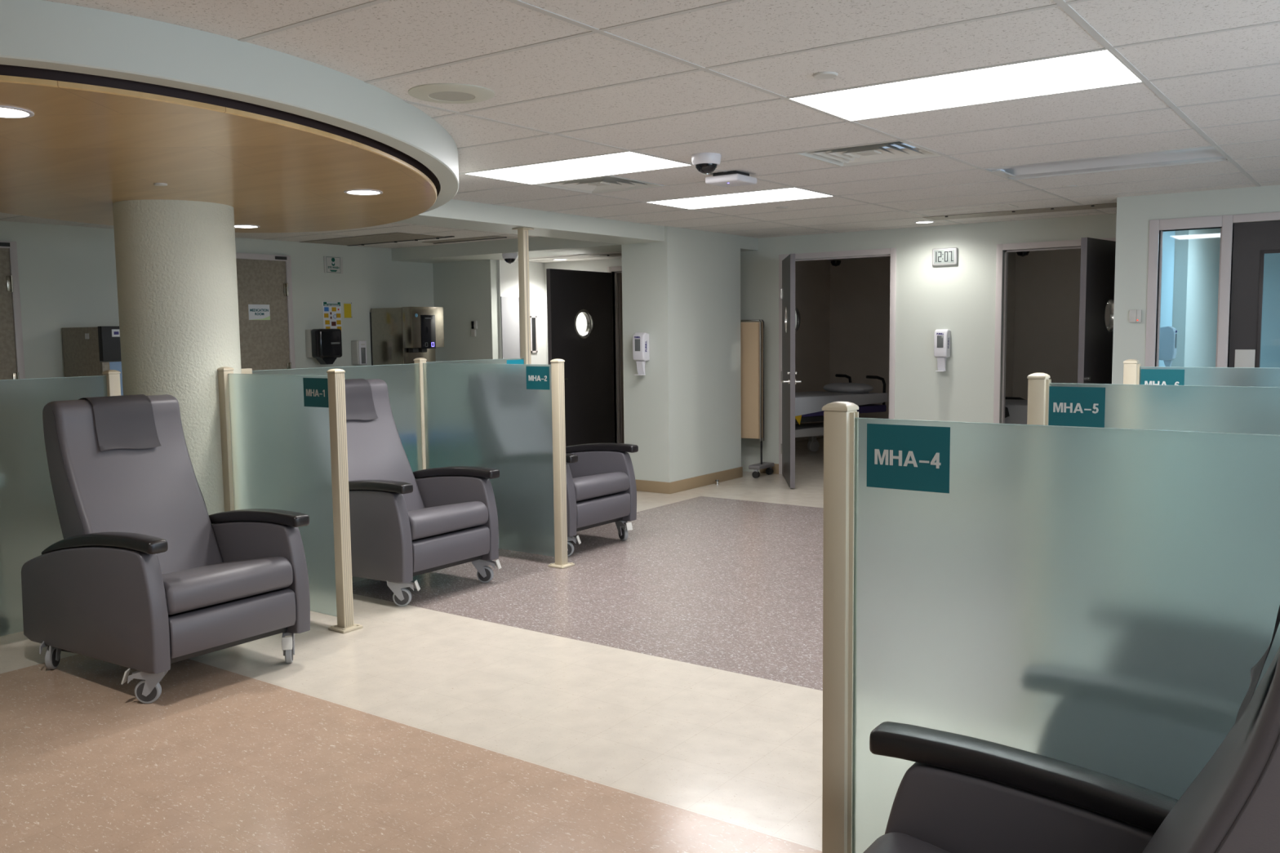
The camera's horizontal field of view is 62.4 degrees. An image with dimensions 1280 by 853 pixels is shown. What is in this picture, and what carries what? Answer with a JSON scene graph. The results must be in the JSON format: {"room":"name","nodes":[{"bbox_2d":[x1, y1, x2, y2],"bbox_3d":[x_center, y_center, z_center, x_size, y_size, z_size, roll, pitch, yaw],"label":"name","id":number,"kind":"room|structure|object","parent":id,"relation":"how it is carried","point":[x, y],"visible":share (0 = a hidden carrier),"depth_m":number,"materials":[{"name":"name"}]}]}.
{"room":"hospital treatment area","nodes":[
{"label":"hospital treatment area","id":0,"kind":"room"},
{"bbox_2d":[0,220,434,378],"bbox_3d":[-5.494,-0.376,7.939,0.120,2.425,10.586,3,6,36],"label":"wall","id":1,"kind":"structure","parent":0,"point":[68,273],"depth_m":9.09,"materials":[{"name":"white paint"}]},
{"bbox_2d":[0,240,25,379],"bbox_3d":[-5.267,-0.309,8.118,0.046,2.255,1.040,3,6,36],"label":"door","id":2,"kind":"structure","parent":1,"relation":"in","point":[11,348],"depth_m":8.42,"materials":[{"name":"beige laminate"}]},
{"bbox_2d":[235,252,295,370],"bbox_3d":[-3.764,-0.524,10.197,0.046,2.270,1.030,3,6,36],"label":"door","id":3,"kind":"structure","parent":1,"relation":"in","point":[264,283],"depth_m":10.31,"materials":[{"name":"beige laminate"}]},
{"bbox_2d":[305,328,342,364],"bbox_3d":[-3.215,-0.814,10.771,0.242,0.360,0.285,3,6,36],"label":"paper towel dispenser","id":4,"kind":"object","parent":1,"relation":"attached to","point":[325,345],"visible":1,"depth_m":10.68,"materials":[{"name":"black plastic"}]},
{"bbox_2d":[315,357,337,364],"bbox_3d":[-3.192,-0.666,10.766,0.100,0.065,0.190,3,6,36],"label":"outlet","id":5,"kind":"object","parent":4,"relation":"attached to","point":[321,360],"depth_m":10.72,"materials":[{"name":"black plastic"}]},
{"bbox_2d":[322,301,342,331],"bbox_3d":[-3.194,-1.142,10.982,0.003,0.310,0.230,3,6,36],"label":"poster","id":6,"kind":"object","parent":1,"relation":"attached to","point":[331,309],"visible":0.92,"depth_m":10.98,"materials":[{"name":"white paper"}]},
{"bbox_2d":[323,256,342,273],"bbox_3d":[-3.173,-1.675,10.962,0.014,0.170,0.240,3,6,36],"label":"sign","id":7,"kind":"object","parent":1,"relation":"attached to","point":[332,264],"visible":1,"depth_m":10.95,"materials":[{"name":"grey plastic"}]},
{"bbox_2d":[343,302,352,318],"bbox_3d":[-3.076,-1.224,11.138,0.006,0.165,0.107,3,6,36],"label":"notice","id":8,"kind":"object","parent":1,"relation":"attached to","point":[347,306],"visible":1,"depth_m":11.13,"materials":[{"name":"yellow paper"}]},
{"bbox_2d":[351,340,367,364],"bbox_3d":[-2.975,-0.784,11.207,0.128,0.255,0.115,3,6,36],"label":"soap dispenser","id":9,"kind":"object","parent":1,"relation":"attached to","point":[358,348],"visible":1,"depth_m":11.16,"materials":[{"name":"grey plastic"}]},
{"bbox_2d":[0,436,823,852],"bbox_3d":[0.578,0.874,6.777,12.000,0.001,15.800,3,6,36],"label":"floor","id":10,"kind":"structure","parent":0,"point":[659,691],"depth_m":4.14,"materials":[{"name":"beige tile"}]},
{"bbox_2d":[0,369,120,636],"bbox_3d":[-3.394,0.452,4.661,0.124,1.320,2.354,3,6,36],"label":"glass partition","id":11,"kind":"object","parent":10,"relation":"on","point":[29,522],"depth_m":5.17,"materials":[{"name":"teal glass"}]},
{"bbox_2d":[62,326,123,395],"bbox_3d":[-4.307,-0.053,8.927,0.645,1.575,0.723,3,6,36],"label":"cabinet","id":12,"kind":"object","parent":10,"relation":"on","point":[87,351],"visible":0.21,"depth_m":8.52,"materials":[{"name":"beige laminate"}]},
{"bbox_2d":[21,394,310,703],"bbox_3d":[-2.173,0.480,4.773,1.133,1.215,0.797,3,6,36],"label":"recliner","id":13,"kind":"object","parent":10,"relation":"on","point":[141,577],"visible":1,"depth_m":4.69,"materials":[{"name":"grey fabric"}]},
{"bbox_2d":[162,556,293,614],"bbox_3d":[-1.966,0.680,4.666,0.622,0.171,0.592,3,6,36],"label":"seat cushion","id":14,"kind":"object","parent":13,"relation":"on","point":[192,585],"depth_m":4.54,"materials":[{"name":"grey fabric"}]},
{"bbox_2d":[112,199,241,515],"bbox_3d":[-2.571,-0.126,5.970,0.616,2.215,0.616,3,6,36],"label":"column","id":15,"kind":"structure","parent":10,"relation":"on","point":[176,265],"depth_m":5.67,"materials":[{"name":"white paint"}]},
{"bbox_2d":[217,366,363,633],"bbox_3d":[-1.883,0.350,5.582,1.064,1.320,0.124,3,6,36],"label":"glass partition","id":16,"kind":"object","parent":10,"relation":"on","point":[284,437],"depth_m":5.47,"materials":[{"name":"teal glass"}]},
{"bbox_2d":[344,378,501,606],"bbox_3d":[-1.509,0.336,6.263,1.156,1.215,0.805,3,6,36],"label":"recliner","id":17,"kind":"object","parent":10,"relation":"on","point":[403,526],"visible":0.73,"depth_m":6.13,"materials":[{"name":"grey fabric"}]},
{"bbox_2d":[407,501,488,540],"bbox_3d":[-1.306,0.537,6.150,0.622,0.171,0.592,3,6,36],"label":"seat cushion","id":18,"kind":"object","parent":17,"relation":"on","point":[426,520],"depth_m":6.02,"materials":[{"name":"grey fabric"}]},
{"bbox_2d":[426,226,533,364],"bbox_3d":[-1.170,-0.345,7.821,0.124,2.282,1.102,3,6,36],"label":"glass partition","id":19,"kind":"structure","parent":10,"relation":"on","point":[522,233],"depth_m":8.13,"materials":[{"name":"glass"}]},
{"bbox_2d":[0,75,436,232],"bbox_3d":[-2.354,-1.171,5.168,2.668,0.020,4.632,-1,5,-9],"label":"ceiling","id":20,"kind":"structure","parent":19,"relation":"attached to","point":[84,149],"depth_m":4.43,"materials":[{"name":"brown wood"}]},
{"bbox_2d":[0,105,34,118],"bbox_3d":[-2.028,-0.998,3.349,0.192,0.007,0.192,3,6,36],"label":"recessed light","id":21,"kind":"object","parent":20,"relation":"in","point":[7,112],"visible":1,"depth_m":3.38,"materials":[{"name":"white glass"}]},
{"bbox_2d":[153,182,167,186],"bbox_3d":[-2.261,-1.141,4.989,0.060,0.009,0.060,3,6,36],"label":"sprinkler cover","id":22,"kind":"object","parent":20,"relation":"attached to","point":[154,184],"visible":1,"depth_m":4.97,"materials":[{"name":"grey plastic"}]},
{"bbox_2d":[0,64,439,189],"bbox_3d":[-2.355,-1.210,5.165,2.726,0.075,4.694,-1,5,-8],"label":"trim","id":23,"kind":"structure","parent":20,"relation":"attached to","point":[5,69],"depth_m":3.38,"materials":[{"name":"black metal"}]},
{"bbox_2d":[0,0,458,213],"bbox_3d":[-2.356,-1.291,5.157,2.898,0.174,4.862,-2,5,-9],"label":"ceiling soffit","id":24,"kind":"structure","parent":20,"relation":"attached to","point":[34,33],"depth_m":3.26,"materials":[{"name":"grey paint"}]},
{"bbox_2d":[234,224,260,227],"bbox_3d":[-2.608,-1.321,6.980,0.192,0.007,0.192,3,6,36],"label":"recessed light","id":25,"kind":"object","parent":20,"relation":"in","point":[235,225],"visible":0.83,"depth_m":6.99,"materials":[{"name":"white glass"}]},
{"bbox_2d":[343,189,382,195],"bbox_3d":[-1.403,-1.189,5.365,0.192,0.007,0.192,3,6,36],"label":"recessed light","id":26,"kind":"object","parent":20,"relation":"in","point":[357,192],"visible":1,"depth_m":5.37,"materials":[{"name":"white glass"}]},
{"bbox_2d":[413,357,574,568],"bbox_3d":[-1.014,0.206,7.045,1.369,1.320,0.124,3,6,36],"label":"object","id":27,"kind":"structure","parent":10,"relation":"on","point":[509,419],"depth_m":6.91,"materials":[{"name":"glass"}]},
{"bbox_2d":[240,363,422,479],"bbox_3d":[-1.947,0.227,6.780,0.028,1.240,1.450,3,6,36],"label":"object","id":28,"kind":"structure","parent":27,"relation":"attached to","point":[402,380],"depth_m":7.20,"materials":[{"name":"clear glass"}]},
{"bbox_2d":[565,443,638,556],"bbox_3d":[-0.696,0.214,7.490,1.142,1.215,0.792,3,6,36],"label":"recliner","id":29,"kind":"object","parent":10,"relation":"on","point":[602,490],"visible":0.3,"depth_m":7.36,"materials":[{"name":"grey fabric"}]},
{"bbox_2d":[573,471,629,502],"bbox_3d":[-0.491,0.415,7.380,0.622,0.171,0.592,3,6,36],"label":"seat cushion","id":30,"kind":"object","parent":29,"relation":"on","point":[588,486],"depth_m":7.25,"materials":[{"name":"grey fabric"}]},
{"bbox_2d":[740,319,774,478],"bbox_3d":[1.117,-0.290,10.754,0.400,1.585,0.322,3,6,36],"label":"folding screen","id":31,"kind":"object","parent":10,"relation":"on","point":[752,334],"visible":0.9,"depth_m":10.66,"materials":[{"name":"beige fabric"}]},
{"bbox_2d":[795,373,887,452],"bbox_3d":[1.881,-0.113,12.297,2.038,0.932,0.888,-4,6,-30],"label":"hospital bed","id":32,"kind":"object","parent":10,"relation":"on","point":[808,405],"visible":0.31,"depth_m":12.24,"materials":[{"name":"grey fabric"}]},
{"bbox_2d":[823,382,873,393],"bbox_3d":[2.483,-0.459,12.620,0.400,0.120,0.640,-4,6,-30],"label":"pillow","id":33,"kind":"object","parent":32,"relation":"on","point":[837,388],"depth_m":12.43,"materials":[{"name":"grey fabric"}]},
{"bbox_2d":[1004,396,1027,424],"bbox_3d":[4.211,0.039,10.320,2.038,0.932,0.888,3,6,36],"label":"hospital bed","id":34,"kind":"object","parent":10,"relation":"on","point":[1015,408],"visible":0.08,"depth_m":10.25,"materials":[{"name":"grey fabric"}]},
{"bbox_2d":[822,401,1279,852],"bbox_3d":[1.008,0.627,2.159,1.429,1.320,0.124,3,6,36],"label":"glass partition","id":35,"kind":"object","parent":10,"relation":"on","point":[1106,601],"depth_m":2.24,"materials":[{"name":"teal glass"}]},
{"bbox_2d":[863,605,1279,852],"bbox_3d":[0.760,0.735,1.580,1.133,1.215,0.797,3,6,35],"label":"recliner","id":36,"kind":"object","parent":10,"relation":"on","point":[961,793],"visible":1,"depth_m":1.91,"materials":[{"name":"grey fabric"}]},
{"bbox_2d":[863,832,950,852],"bbox_3d":[0.555,0.918,1.719,0.622,0.171,0.592,3,6,35],"label":"seat cushion","id":37,"kind":"object","parent":36,"relation":"on","point":[890,842],"depth_m":2.05,"materials":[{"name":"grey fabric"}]},
{"bbox_2d":[1026,373,1279,435],"bbox_3d":[1.996,0.489,3.535,1.439,1.320,0.124,3,6,36],"label":"glass partition","id":38,"kind":"object","parent":10,"relation":"on","point":[1197,408],"depth_m":3.63,"materials":[{"name":"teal glass"}]},
{"bbox_2d":[1123,359,1279,386],"bbox_3d":[2.983,0.352,4.913,1.454,1.320,0.124,3,6,36],"label":"glass partition","id":39,"kind":"object","parent":10,"relation":"on","point":[1133,373],"depth_m":5.06,"materials":[{"name":"teal glass"}]},
{"bbox_3d":[-2.605,0.040,11.292,0.690,0.920,1.730,3,6,36],"label":"base cabinet","id":40,"kind":"object","parent":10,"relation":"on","visible":0},
{"bbox_2d":[369,306,444,365],"bbox_3d":[-2.503,-0.857,11.395,0.668,0.845,0.460,3,6,36],"label":"ice dispenser","id":41,"kind":"object","parent":40,"relation":"on","point":[403,335],"visible":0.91,"depth_m":11.20,"materials":[{"name":"metal"}]},
{"bbox_2d":[401,306,444,347],"bbox_3d":[-2.298,-1.053,11.227,0.140,0.430,0.460,3,6,36],"label":"hood","id":42,"kind":"object","parent":41,"relation":"attached to","point":[421,326],"depth_m":11.12,"materials":[{"name":"metal"}]},
{"bbox_2d":[432,259,499,361],"bbox_3d":[-2.004,-0.782,11.998,1.022,2.415,0.114,3,6,36],"label":"wall","id":43,"kind":"structure","parent":0,"point":[467,291],"depth_m":11.82,"materials":[{"name":"white paint"}]},
{"bbox_2d":[471,320,477,336],"bbox_3d":[-1.846,-1.089,11.768,0.090,0.173,0.024,3,6,36],"label":"wall thermostat","id":44,"kind":"object","parent":43,"relation":"attached to","point":[473,323],"visible":1,"depth_m":11.76,"materials":[{"name":"black"}]},
{"bbox_2d":[497,259,546,364],"bbox_3d":[-1.332,-0.802,12.119,0.130,2.415,0.870,3,6,36],"label":"wall","id":45,"kind":"structure","parent":0,"point":[508,273],"depth_m":12.11,"materials":[{"name":"white paint"}]},
{"bbox_2d":[500,296,520,359],"bbox_3d":[-1.421,-0.521,11.890,0.018,1.860,0.340,3,6,36],"label":"door","id":46,"kind":"structure","parent":45,"relation":"in","point":[510,320],"depth_m":11.81,"materials":[{"name":"grey"}]},
{"bbox_2d":[529,315,537,352],"bbox_3d":[-1.221,-1.058,12.131,0.015,0.420,0.110,3,6,36],"label":"window","id":47,"kind":"structure","parent":45,"relation":"in","point":[533,318],"depth_m":12.14,"materials":[{"name":"grey glass"}]},
{"bbox_2d":[396,199,664,244],"bbox_3d":[-2.858,-1.342,5.617,0.480,0.143,9.870,3,6,36],"label":"beam","id":48,"kind":"structure","parent":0,"point":[457,214],"depth_m":8.16,"materials":[{"name":"white paint"}]},
{"bbox_2d":[502,251,622,262],"bbox_3d":[-0.494,-1.817,11.307,2.350,0.001,0.800,3,6,36],"label":"ceiling","id":49,"kind":"structure","parent":0,"point":[583,257],"depth_m":11.48,"materials":[{"name":"tile"}]},
{"bbox_2d":[552,258,568,260],"bbox_3d":[-0.879,-1.844,11.669,0.168,0.007,0.168,3,6,36],"label":"recessed light","id":50,"kind":"object","parent":49,"relation":"in","point":[553,259],"visible":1,"depth_m":11.62,"materials":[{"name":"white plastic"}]},
{"bbox_2d":[599,253,621,256],"bbox_3d":[0.024,-1.770,10.838,0.940,0.014,0.220,3,6,36],"label":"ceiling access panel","id":51,"kind":"object","parent":49,"relation":"attached to","point":[610,255],"visible":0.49,"depth_m":11.01,"materials":[{"name":"beige metal"}]},
{"bbox_2d":[391,235,758,262],"bbox_3d":[-0.758,-1.876,11.201,3.640,0.143,1.670,3,6,36],"label":"wall","id":52,"kind":"structure","parent":0,"point":[538,246],"depth_m":10.77,"materials":[{"name":"white paint"}]},
{"bbox_2d":[502,253,517,263],"bbox_3d":[-1.320,-1.703,10.739,0.160,0.104,0.160,3,6,36],"label":"dome camera","id":53,"kind":"object","parent":52,"relation":"attached to","point":[509,258],"visible":1,"depth_m":10.69,"materials":[{"name":"white plastic"}]},
{"bbox_2d":[515,251,622,261],"bbox_3d":[-0.441,-1.813,11.269,2.220,0.003,0.800,3,6,36],"label":"trim","id":54,"kind":"structure","parent":52,"relation":"attached to","point":[617,251],"depth_m":11.32,"materials":[{"name":"grey paint"}]},
{"bbox_2d":[544,257,622,443],"bbox_3d":[-0.160,-0.781,11.738,2.220,2.415,0.120,3,6,36],"label":"wall","id":55,"kind":"structure","parent":0,"point":[595,265],"depth_m":11.95,"materials":[{"name":"white paint"}]},
{"bbox_2d":[546,268,614,452],"bbox_3d":[-0.591,-0.593,11.256,0.190,2.113,1.092,3,7,38],"label":"door","id":56,"kind":"structure","parent":55,"relation":"in","point":[588,363],"depth_m":11.27,"materials":[{"name":"black laminate"}]},
{"bbox_2d":[607,266,622,443],"bbox_3d":[0.184,-0.654,11.513,1.200,2.195,0.162,3,6,36],"label":"trim","id":57,"kind":"structure","parent":55,"relation":"attached to","point":[617,344],"depth_m":11.82,"materials":[{"name":"grey metal"}]},
{"bbox_2d":[619,272,624,443],"bbox_3d":[0.533,-0.810,12.813,0.950,2.260,2.430,3,6,36],"label":"wall","id":58,"kind":"structure","parent":0,"point":[620,273],"depth_m":12.42,"materials":[{"name":"beige paint"}]},
{"bbox_2d":[0,0,1279,248],"bbox_3d":[-0.519,-1.361,4.841,11.720,0.001,11.750,3,6,36],"label":"ceiling","id":59,"kind":"structure","parent":0,"point":[389,37],"depth_m":4.08,"materials":[{"name":"tile"}]},
{"bbox_2d":[299,232,454,245],"bbox_3d":[-2.591,-1.829,10.358,1.550,0.016,0.620,3,6,36],"label":"ceiling access panel","id":60,"kind":"object","parent":59,"relation":"attached to","point":[393,237],"visible":1,"depth_m":10.34,"materials":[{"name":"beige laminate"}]},
{"bbox_2d":[408,83,494,103],"bbox_3d":[-0.728,-1.284,4.092,0.330,0.014,0.330,3,6,36],"label":"ceiling speaker","id":61,"kind":"object","parent":59,"relation":"attached to","point":[444,93],"visible":1,"depth_m":4.05,"materials":[{"name":"grey"}]},
{"bbox_2d":[428,91,475,101],"bbox_3d":[-0.728,-1.281,4.092,0.180,0.007,0.180,3,6,36],"label":"grille","id":62,"kind":"object","parent":61,"relation":"attached to","point":[433,95],"depth_m":4.09,"materials":[{"name":"grey metal"}]},
{"bbox_2d":[422,235,506,244],"bbox_3d":[-1.756,-1.859,10.531,1.000,0.008,0.180,3,6,36],"label":"ceiling access panel","id":63,"kind":"object","parent":59,"relation":"attached to","point":[488,237],"visible":1,"depth_m":10.50,"materials":[{"name":"beige metal"}]},
{"bbox_2d":[464,151,693,184],"bbox_3d":[-0.368,-1.482,6.056,1.216,0.023,0.606,3,6,36],"label":"recessed light","id":64,"kind":"object","parent":59,"relation":"in","point":[628,162],"visible":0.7,"depth_m":6.03,"materials":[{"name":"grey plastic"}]},
{"bbox_2d":[535,175,664,193],"bbox_3d":[-0.260,-1.583,6.723,0.606,0.097,0.606,3,6,36],"label":"ceiling vent","id":65,"kind":"object","parent":59,"relation":"in","point":[609,183],"visible":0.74,"depth_m":6.78,"materials":[{"name":"silver metal"}]},
{"bbox_2d":[0,0,1279,246],"bbox_3d":[-0.485,-1.364,4.871,11.500,0.004,11.640,3,6,36],"label":"ceiling grid","id":66,"kind":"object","parent":59,"relation":"attached to","point":[1064,5],"depth_m":4.43,"materials":[{"name":"grey paint"}]},
{"bbox_2d":[691,152,721,174],"bbox_3d":[0.353,-1.391,5.625,0.160,0.104,0.160,3,6,36],"label":"dome camera","id":67,"kind":"object","parent":59,"relation":"attached to","point":[705,163],"visible":1,"depth_m":5.57,"materials":[{"name":"white plastic"}]},
{"bbox_2d":[705,170,756,186],"bbox_3d":[0.543,-1.474,6.296,0.230,0.064,0.230,3,6,36],"label":"wireless access point","id":68,"kind":"object","parent":59,"relation":"attached to","point":[734,178],"visible":1,"depth_m":6.23,"materials":[{"name":"white plastic"}]},
{"bbox_2d":[646,187,834,209],"bbox_3d":[0.701,-1.630,7.534,1.216,0.023,0.606,3,6,36],"label":"recessed light","id":69,"kind":"object","parent":59,"relation":"in","point":[788,193],"visible":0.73,"depth_m":7.52,"materials":[{"name":"white plastic"}]},
{"bbox_2d":[776,206,787,208],"bbox_3d":[1.085,-1.671,8.081,0.090,0.009,0.090,3,6,36],"label":"sprinkler cover","id":70,"kind":"object","parent":59,"relation":"attached to","point":[777,207],"visible":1,"depth_m":8.05,"materials":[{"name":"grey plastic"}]},
{"bbox_2d":[813,71,837,79],"bbox_3d":[0.678,-1.283,3.866,0.090,0.009,0.090,3,6,36],"label":"sprinkler cover","id":71,"kind":"object","parent":59,"relation":"attached to","point":[827,74],"visible":1,"depth_m":3.85,"materials":[{"name":"grey plastic"}]},
{"bbox_2d":[793,141,941,166],"bbox_3d":[1.226,-1.504,5.657,0.606,0.097,0.606,3,6,36],"label":"ceiling vent","id":72,"kind":"object","parent":59,"relation":"in","point":[875,153],"visible":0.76,"depth_m":5.73,"materials":[{"name":"silver metal"}]},
{"bbox_2d":[914,221,934,223],"bbox_3d":[2.514,-1.807,9.344,0.178,0.007,0.178,3,6,36],"label":"recessed light","id":73,"kind":"object","parent":59,"relation":"in","point":[917,222],"visible":1,"depth_m":9.37,"materials":[{"name":"white plastic"}]},
{"bbox_2d":[909,204,1017,214],"bbox_3d":[2.551,-1.718,8.373,0.800,0.004,0.240,3,6,36],"label":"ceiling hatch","id":74,"kind":"object","parent":59,"relation":"attached to","point":[1002,206],"visible":1,"depth_m":8.36,"materials":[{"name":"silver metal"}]},
{"bbox_2d":[786,48,1144,121],"bbox_3d":[1.257,-1.328,4.142,1.216,0.023,0.606,3,6,36],"label":"recessed light","id":75,"kind":"object","parent":59,"relation":"in","point":[1100,68],"visible":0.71,"depth_m":4.10,"materials":[{"name":"white plastic"}]},
{"bbox_2d":[922,202,1116,220],"bbox_3d":[3.111,-1.738,8.585,1.580,0.012,0.300,3,6,36],"label":"ceiling access panel","id":76,"kind":"object","parent":59,"relation":"attached to","point":[1104,205],"visible":0.98,"depth_m":8.56,"materials":[{"name":"beige metal"}]},
{"bbox_2d":[1062,185,1077,187],"bbox_3d":[2.864,-1.599,7.045,0.090,0.009,0.090,3,6,36],"label":"sprinkler cover","id":77,"kind":"object","parent":59,"relation":"attached to","point":[1064,186],"visible":1,"depth_m":7.02,"materials":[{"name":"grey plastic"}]},
{"bbox_2d":[982,146,1229,180],"bbox_3d":[2.681,-1.539,6.112,1.216,0.054,0.606,3,6,36],"label":"ceiling light","id":78,"kind":"object","parent":59,"relation":"attached to","point":[1211,153],"visible":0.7,"depth_m":6.19,"materials":[{"name":"grey plastic"}]},
{"bbox_2d":[621,226,741,482],"bbox_3d":[0.426,-0.650,10.220,0.510,2.415,1.290,3,6,36],"label":"wall pillar","id":79,"kind":"structure","parent":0,"point":[682,416],"depth_m":9.81,"materials":[{"name":"white paint"}]},
{"bbox_2d":[632,332,649,375],"bbox_3d":[0.007,-0.662,9.652,0.125,0.387,0.115,3,6,36],"label":"dispenser","id":80,"kind":"object","parent":79,"relation":"attached to","point":[641,353],"visible":1,"depth_m":9.62,"materials":[{"name":"white plastic"}]},
{"bbox_2d":[635,466,742,493],"bbox_3d":[0.440,0.500,10.323,0.532,0.105,1.312,3,6,36],"label":"baseboard","id":81,"kind":"structure","parent":79,"relation":"attached to","point":[675,486],"depth_m":9.88,"materials":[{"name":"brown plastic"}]},
{"bbox_2d":[795,257,890,442],"bbox_3d":[2.722,-0.871,12.339,3.050,2.415,3.830,3,6,36],"label":"wall","id":82,"kind":"structure","parent":0,"point":[844,308],"depth_m":14.29,"materials":[{"name":"beige paint"}]},
{"bbox_2d":[831,260,840,266],"bbox_3d":[2.667,-2.218,14.404,0.140,0.075,0.140,3,6,36],"label":"dome camera","id":83,"kind":"object","parent":82,"relation":"attached to","point":[835,263],"visible":1,"depth_m":14.35,"materials":[{"name":"black plastic"}]},
{"bbox_2d":[826,256,890,260],"bbox_3d":[2.707,-2.098,12.227,3.050,0.050,3.830,3,6,36],"label":"ceiling","id":84,"kind":"structure","parent":0,"point":[882,256],"depth_m":14.17,"materials":[{"name":"tile"}]},
{"bbox_2d":[740,213,1116,472],"bbox_3d":[2.279,-0.674,10.234,4.800,2.415,0.120,3,6,36],"label":"wall","id":85,"kind":"structure","parent":0,"point":[960,299],"depth_m":9.82,"materials":[{"name":"white paint"}]},
{"bbox_2d":[760,463,778,474],"bbox_3d":[1.340,0.433,10.943,0.225,0.105,0.010,3,6,36],"label":"baseboard","id":86,"kind":"structure","parent":85,"relation":"attached to","point":[775,468],"depth_m":10.90,"materials":[{"name":"brown plastic"}]},
{"bbox_2d":[780,253,801,488],"bbox_3d":[1.448,-0.547,10.238,0.209,2.158,1.022,0,5,3],"label":"door","id":87,"kind":"structure","parent":85,"relation":"in","point":[791,317],"depth_m":10.00,"materials":[{"name":"grey laminate"}]},
{"bbox_2d":[778,248,896,474],"bbox_3d":[1.964,-0.602,10.479,1.240,2.235,0.162,3,6,36],"label":"trim","id":88,"kind":"structure","parent":85,"relation":"attached to","point":[882,252],"depth_m":10.16,"materials":[{"name":"grey metal"}]},
{"bbox_2d":[933,328,950,371],"bbox_3d":[2.776,-0.700,9.726,0.125,0.387,0.115,3,6,36],"label":"dispenser","id":89,"kind":"object","parent":85,"relation":"attached to","point":[941,336],"visible":1,"depth_m":9.69,"materials":[{"name":"white plastic"}]},
{"bbox_2d":[932,247,957,266],"bbox_3d":[2.789,-1.555,9.682,0.236,0.160,0.033,3,6,36],"label":"wall clock","id":90,"kind":"object","parent":85,"relation":"attached to","point":[948,255],"visible":1,"depth_m":9.66,"materials":[{"name":"white plastic"}]},
{"bbox_2d":[993,237,1115,423],"bbox_3d":[3.714,-0.499,9.225,1.190,2.215,0.162,3,6,36],"label":"trim","id":91,"kind":"structure","parent":85,"relation":"attached to","point":[1076,244],"depth_m":9.45,"materials":[{"name":"grey metal"}]},
{"bbox_2d":[1077,237,1115,383],"bbox_3d":[3.719,-0.404,8.478,0.209,2.138,1.032,4,7,43],"label":"door","id":92,"kind":"structure","parent":85,"relation":"in","point":[1097,273],"depth_m":8.19,"materials":[{"name":"grey laminate"}]},
{"bbox_2d":[1004,228,1220,399],"bbox_3d":[4.267,-0.694,10.187,2.080,2.415,2.130,3,6,36],"label":"wall","id":93,"kind":"structure","parent":0,"point":[1043,286],"depth_m":11.17,"materials":[{"name":"beige paint"}]},
{"bbox_2d":[1016,251,1029,256],"bbox_3d":[4.089,-1.852,11.296,0.140,0.075,0.140,3,6,36],"label":"dome camera","id":94,"kind":"object","parent":93,"relation":"attached to","point":[1019,253],"visible":0.64,"depth_m":11.25,"materials":[{"name":"black plastic"}]},
{"bbox_2d":[1111,184,1279,384],"bbox_3d":[5.231,-0.383,6.643,4.200,2.415,0.120,3,6,36],"label":"wall","id":95,"kind":"structure","parent":0,"point":[1134,213],"depth_m":7.65,"materials":[{"name":"white paint"}]},
{"bbox_2d":[1128,309,1142,322],"bbox_3d":[3.602,-0.803,7.690,0.080,0.092,0.024,3,6,36],"label":"card reader","id":96,"kind":"object","parent":95,"relation":"attached to","point":[1135,315],"visible":1,"depth_m":7.68,"materials":[{"name":"grey plastic"}]},
{"bbox_2d":[1145,211,1279,367],"bbox_3d":[4.413,-0.336,7.238,1.736,2.235,0.142,3,6,36],"label":"window frame","id":97,"kind":"structure","parent":95,"relation":"in","point":[1225,222],"depth_m":7.42,"materials":[{"name":"grey metal"}]},
{"bbox_2d":[1228,220,1279,367],"bbox_3d":[4.582,-0.302,7.093,1.121,2.168,0.055,3,6,36],"label":"door","id":98,"kind":"structure","parent":97,"relation":"attached to","point":[1251,240],"depth_m":7.29,"materials":[{"name":"grey laminate"}]},
{"bbox_2d":[1159,231,1279,368],"bbox_3d":[6.271,-0.520,8.014,4.120,2.415,3.330,3,6,36],"label":"wall","id":99,"kind":"structure","parent":0,"point":[1270,324],"depth_m":10.05,"materials":[{"name":"blue paint"}]},
{"bbox_2d":[1159,325,1177,366],"bbox_3d":[4.007,-0.567,8.018,0.115,0.387,0.125,3,6,36],"label":"dispenser","id":100,"kind":"object","parent":99,"relation":"attached to","point":[1168,335],"visible":0.95,"depth_m":7.97,"materials":[{"name":"white plastic"}]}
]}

